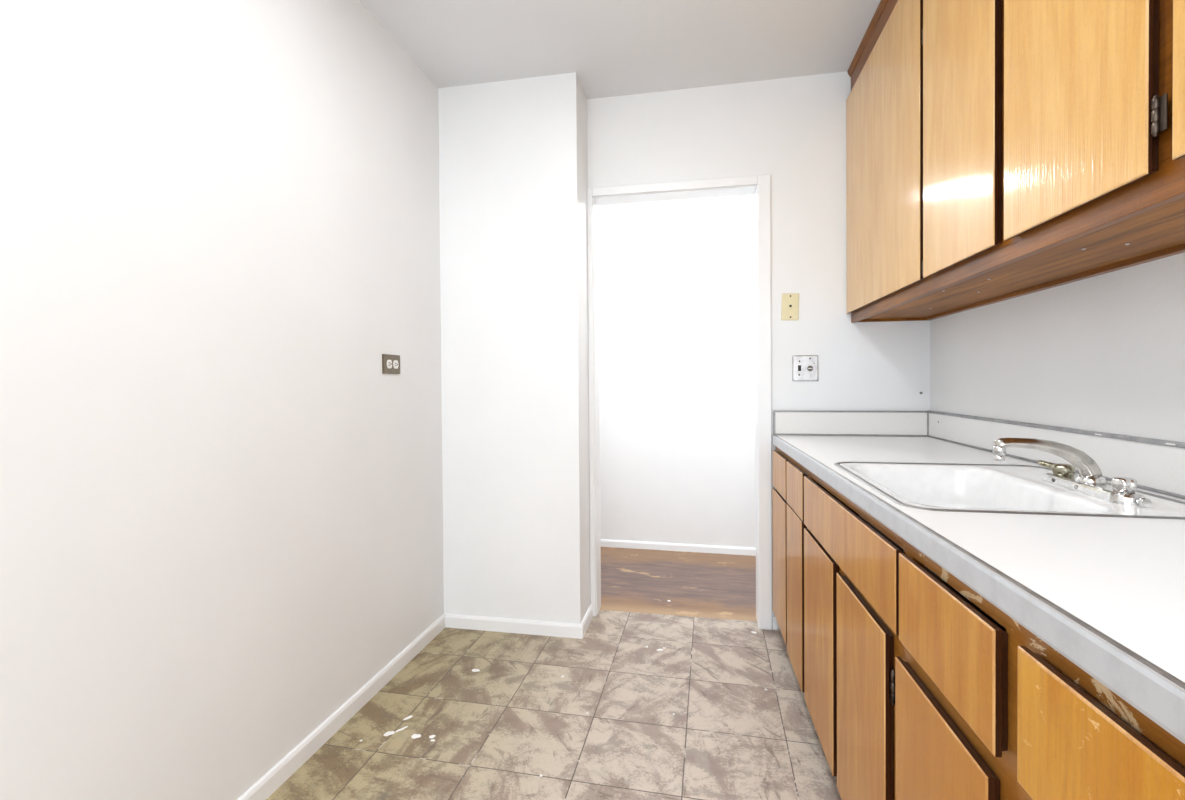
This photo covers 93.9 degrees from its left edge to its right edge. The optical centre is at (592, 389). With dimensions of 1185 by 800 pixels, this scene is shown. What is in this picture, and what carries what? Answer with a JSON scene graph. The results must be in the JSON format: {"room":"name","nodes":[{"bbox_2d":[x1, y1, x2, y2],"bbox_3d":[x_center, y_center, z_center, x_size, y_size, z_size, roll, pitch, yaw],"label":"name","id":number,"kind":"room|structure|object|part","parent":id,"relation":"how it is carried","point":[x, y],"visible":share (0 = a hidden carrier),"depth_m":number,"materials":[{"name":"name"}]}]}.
{"room":"kitchen","nodes":[
{"label":"kitchen","id":0,"kind":"room"},
{"bbox_2d":[0,0,443,799],"bbox_3d":[-1.152,-0.119,0.792,0.120,2.576,4.314,0,1,11],"label":"wall","id":1,"kind":"structure","parent":0,"point":[221,514],"depth_m":1.38,"materials":[{"name":"paint"}]},
{"bbox_2d":[237,613,445,799],"bbox_3d":[-1.101,1.139,0.673,0.013,0.062,4.067,0,1,11],"label":"baseboard","id":2,"kind":"structure","parent":1,"relation":"attached to","point":[273,779],"depth_m":1.86,"materials":[{"name":"paint"}]},
{"bbox_2d":[382,354,399,373],"bbox_3d":[-0.805,-0.100,2.222,0.010,0.077,0.125,0,1,11],"label":"outlet","id":3,"kind":"object","parent":1,"relation":"attached to","point":[390,364],"visible":1,"depth_m":2.21,"materials":[{"name":"brown metal"}]},
{"bbox_2d":[387,360,391,367],"bbox_3d":[-0.806,-0.099,2.199,0.002,0.034,0.037,0,1,11],"label":"socket","id":4,"kind":"object","parent":3,"relation":"attached to","point":[389,362],"depth_m":2.20,"materials":[{"name":"white plastic"}]},
{"bbox_2d":[393,360,398,368],"bbox_3d":[-0.797,-0.100,2.245,0.002,0.034,0.037,0,1,11],"label":"socket","id":5,"kind":"object","parent":3,"relation":"attached to","point":[395,362],"depth_m":2.24,"materials":[{"name":"white plastic"}]},
{"bbox_2d":[438,72,589,623],"bbox_3d":[-0.371,-0.148,2.711,0.674,2.576,0.247,0,1,11],"label":"wall column","id":6,"kind":"structure","parent":0,"point":[513,154],"depth_m":2.59,"materials":[{"name":"paint"}]},
{"bbox_2d":[445,604,592,638],"bbox_3d":[-0.352,1.109,2.708,0.674,0.062,0.242,0,1,11],"label":"baseboard","id":7,"kind":"structure","parent":6,"relation":"attached to","point":[508,625],"depth_m":2.59,"materials":[{"name":"paint"}]},
{"bbox_2d":[266,547,841,799],"bbox_3d":[-0.054,1.184,1.250,3.800,0.063,5.600,0,1,11],"label":"floor","id":8,"kind":"structure","parent":0,"point":[642,706],"depth_m":1.96,"materials":[{"name":"tile"}]},
{"bbox_2d":[384,731,394,735],"bbox_3d":[-0.679,1.151,1.851,0.031,0.002,0.029,0,1,11],"label":"paint stain","id":9,"kind":"object","parent":8,"relation":"on","point":[386,733],"depth_m":1.85,"materials":[{"name":"white paint"}]},
{"bbox_2d":[411,734,420,738],"bbox_3d":[-0.585,1.151,1.836,0.032,0.002,0.025,0,1,11],"label":"paint stain","id":10,"kind":"object","parent":8,"relation":"on","point":[413,736],"depth_m":1.83,"materials":[{"name":"white paint"}]},
{"bbox_2d":[772,446,1184,799],"bbox_3d":[0.908,0.711,1.319,0.566,0.873,2.516,0,1,10],"label":"base cabinet","id":11,"kind":"object","parent":8,"relation":"on","point":[911,691],"visible":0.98,"depth_m":0.93,"materials":[{"name":"orange wood"}]},
{"bbox_3d":[0.817,0.746,2.403,0.020,0.573,0.343,0,1,10],"label":"door","id":12,"kind":"part","parent":11,"relation":"part of","materials":[{"name":"orange wood"}]},
{"bbox_3d":[0.812,0.365,2.385,0.020,0.164,0.329,0,1,10],"label":"drawer","id":13,"kind":"part","parent":11,"relation":"part of","materials":[{"name":"orange wood"}]},
{"bbox_3d":[0.754,0.369,2.049,0.020,0.164,0.305,0,1,10],"label":"drawer","id":14,"kind":"part","parent":11,"relation":"part of","materials":[{"name":"orange wood"}]},
{"bbox_3d":[0.758,0.754,2.061,0.020,0.594,0.291,0,1,10],"label":"door","id":15,"kind":"part","parent":11,"relation":"part of","materials":[{"name":"orange wood"}]},
{"bbox_3d":[0.695,0.764,1.692,0.020,0.584,0.372,0,1,10],"label":"door","id":16,"kind":"part","parent":11,"relation":"part of","materials":[{"name":"orange wood"}]},
{"bbox_3d":[0.653,0.380,1.459,0.020,0.162,0.834,0,1,10],"label":"sink panel","id":17,"kind":"part","parent":11,"relation":"part of","materials":[{"name":"orange wood"}]},
{"bbox_3d":[0.626,0.775,1.289,0.020,0.574,0.362,0,1,10],"label":"door","id":18,"kind":"part","parent":11,"relation":"part of","materials":[{"name":"orange wood"}]},
{"bbox_3d":[0.659,0.688,1.361,0.020,0.771,2.516,0,1,10],"label":"frame","id":19,"kind":"part","parent":11,"relation":"part of","materials":[{"name":"brown wood"}]},
{"bbox_3d":[0.559,0.788,0.893,0.020,0.557,0.327,0,1,10],"label":"door","id":20,"kind":"part","parent":11,"relation":"part of","materials":[{"name":"orange wood"}]},
{"bbox_3d":[0.553,0.389,0.871,0.020,0.164,0.326,0,1,10],"label":"drawer","id":21,"kind":"part","parent":11,"relation":"part of","materials":[{"name":"orange wood"}]},
{"bbox_2d":[772,435,1184,743],"bbox_3d":[0.926,0.251,1.297,0.664,0.044,2.506,0,1,11],"label":"countertop","id":22,"kind":"structure","parent":11,"relation":"on","point":[1107,594],"depth_m":0.76,"materials":[{"name":"white laminate"}]},
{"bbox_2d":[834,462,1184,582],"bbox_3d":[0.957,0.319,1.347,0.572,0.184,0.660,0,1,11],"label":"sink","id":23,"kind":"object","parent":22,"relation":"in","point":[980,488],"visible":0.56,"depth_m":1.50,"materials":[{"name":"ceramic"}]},
{"bbox_2d":[993,438,1151,506],"bbox_3d":[1.100,0.170,1.250,0.250,0.118,0.263,-1,1,-37],"label":"faucet","id":24,"kind":"object","parent":22,"relation":"on","point":[1090,481],"visible":1,"depth_m":1.23,"materials":[{"name":"silver metal"}]},
{"bbox_3d":[1.029,0.156,1.255,0.211,0.089,0.041,0,1,14],"label":"spout","id":25,"kind":"part","parent":24,"relation":"part of","materials":[{"name":"silver metal"}]},
{"bbox_3d":[1.141,0.193,1.358,0.048,0.028,0.094,0,1,14],"label":"handle","id":26,"kind":"part","parent":24,"relation":"part of","materials":[{"name":"silver metal"}]},
{"bbox_3d":[1.111,0.219,1.233,0.058,0.021,0.276,0,1,14],"label":"deck plate","id":27,"kind":"part","parent":24,"relation":"part of","materials":[{"name":"silver metal"}]},
{"bbox_3d":[1.086,0.195,1.131,0.044,0.030,0.039,0,1,14],"label":"handle","id":28,"kind":"part","parent":24,"relation":"part of","materials":[{"name":"silver metal"}]},
{"bbox_3d":[0.476,0.391,0.420,0.020,0.164,0.488,0,1,10],"label":"drawer","id":29,"kind":"part","parent":11,"relation":"part of","materials":[{"name":"orange wood"}]},
{"bbox_2d":[359,0,880,98],"bbox_3d":[0.000,-1.454,0.609,2.465,0.080,4.434,0,1,11],"label":"ceiling","id":30,"kind":"structure","parent":0,"point":[613,47],"depth_m":2.26,"materials":[{"name":"paint"}]},
{"bbox_2d":[598,195,755,547],"bbox_3d":[0.461,-0.169,3.911,3.800,2.576,0.244,0,1,11],"label":"wall","id":31,"kind":"structure","parent":0,"point":[677,277],"depth_m":3.81,"materials":[{"name":"paint"}]},
{"bbox_2d":[601,539,755,555],"bbox_3d":[0.456,1.095,3.858,3.782,0.050,0.013,0,1,13],"label":"baseboard","id":32,"kind":"structure","parent":31,"relation":"attached to","point":[604,542],"depth_m":3.82,"materials":[{"name":"paint"}]},
{"bbox_2d":[587,71,929,628],"bbox_3d":[0.238,-0.154,2.778,3.800,2.576,0.120,0,1,11],"label":"wall","id":33,"kind":"structure","parent":0,"point":[792,130],"depth_m":2.57,"materials":[{"name":"paint"}]},
{"bbox_2d":[587,174,771,629],"bbox_3d":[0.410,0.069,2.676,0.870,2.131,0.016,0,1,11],"label":"trim","id":34,"kind":"structure","parent":33,"relation":"attached to","point":[763,182],"depth_m":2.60,"materials":[{"name":"paint"}]},
{"bbox_2d":[772,444,773,615],"bbox_3d":[0.850,0.643,2.605,0.006,0.854,0.006,0,1,11],"label":"trim","id":35,"kind":"structure","parent":33,"relation":"attached to","point":[772,444],"depth_m":2.60,"materials":[{"name":"paint"}]},
{"bbox_2d":[772,616,778,629],"bbox_3d":[0.861,1.101,2.606,0.029,0.062,0.013,0,1,11],"label":"baseboard","id":36,"kind":"structure","parent":33,"relation":"attached to","point":[775,626],"depth_m":2.60,"materials":[{"name":"paint"}]},
{"bbox_2d":[781,293,798,319],"bbox_3d":[0.920,-0.382,2.576,0.080,0.126,0.008,0,1,11],"label":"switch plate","id":37,"kind":"object","parent":33,"relation":"attached to","point":[790,302],"visible":1,"depth_m":2.57,"materials":[{"name":"beige plastic"}]},
{"bbox_2d":[792,355,817,380],"bbox_3d":[0.986,-0.096,2.566,0.114,0.119,0.010,0,1,11],"label":"switch plate","id":38,"kind":"object","parent":33,"relation":"attached to","point":[805,367],"visible":1,"depth_m":2.56,"materials":[{"name":"silver metal"}]},
{"bbox_2d":[773,410,927,436],"bbox_3d":[1.170,0.159,2.531,0.658,0.122,0.015,0,1,11],"label":"backsplash","id":39,"kind":"structure","parent":33,"relation":"attached to","point":[785,422],"depth_m":2.53,"materials":[{"name":"laminate"}]},
{"bbox_2d":[930,252,1184,767],"bbox_3d":[1.149,-0.131,0.341,0.120,2.576,4.314,0,1,11],"label":"wall","id":40,"kind":"structure","parent":0,"point":[1105,353],"depth_m":1.50,"materials":[{"name":"grey paint"}]},
{"bbox_2d":[846,0,1184,322],"bbox_3d":[1.085,-0.858,1.256,0.349,1.142,2.517,0,1,11],"label":"upper cabinet","id":41,"kind":"object","parent":40,"relation":"attached to","point":[997,150],"visible":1,"depth_m":1.26,"materials":[{"name":"brown wood"}]},
{"bbox_3d":[0.923,-1.414,1.280,0.014,0.028,2.517,0,1,11],"label":"crown moulding","id":42,"kind":"part","parent":41,"relation":"part of","materials":[{"name":"brown wood"}]},
{"bbox_3d":[1.083,-0.822,2.098,0.020,0.968,0.862,0,1,11],"label":"door","id":43,"kind":"part","parent":41,"relation":"part of","materials":[{"name":"brown wood"}]},
{"bbox_3d":[1.346,-0.875,2.478,0.308,1.141,0.018,0,1,11],"label":"panel","id":44,"kind":"part","parent":41,"relation":"part of","materials":[{"name":"brown wood"}]},
{"bbox_3d":[0.956,-0.813,1.450,0.020,0.968,0.408,0,1,11],"label":"door","id":45,"kind":"part","parent":41,"relation":"part of","materials":[{"name":"brown wood"}]},
{"bbox_3d":[1.098,-0.307,1.261,0.285,0.014,2.480,0,1,11],"label":"panel","id":46,"kind":"part","parent":41,"relation":"part of","materials":[{"name":"brown wood"}]},
{"bbox_3d":[0.870,-0.807,1.013,0.020,0.968,0.399,0,1,11],"label":"door","id":47,"kind":"part","parent":41,"relation":"part of","materials":[{"name":"brown wood"}]},
{"bbox_3d":[0.784,-0.803,0.575,0.020,0.964,0.407,0,1,11],"label":"door","id":48,"kind":"part","parent":41,"relation":"part of","materials":[{"name":"brown wood"}]},
{"bbox_2d":[927,411,1184,498],"bbox_3d":[1.256,0.170,1.233,0.017,0.116,2.508,0,1,11],"label":"backsplash","id":49,"kind":"structure","parent":40,"relation":"attached to","point":[1157,465],"depth_m":1.43,"materials":[{"name":"white laminate"},{"name":"aluminium"}]}
]}

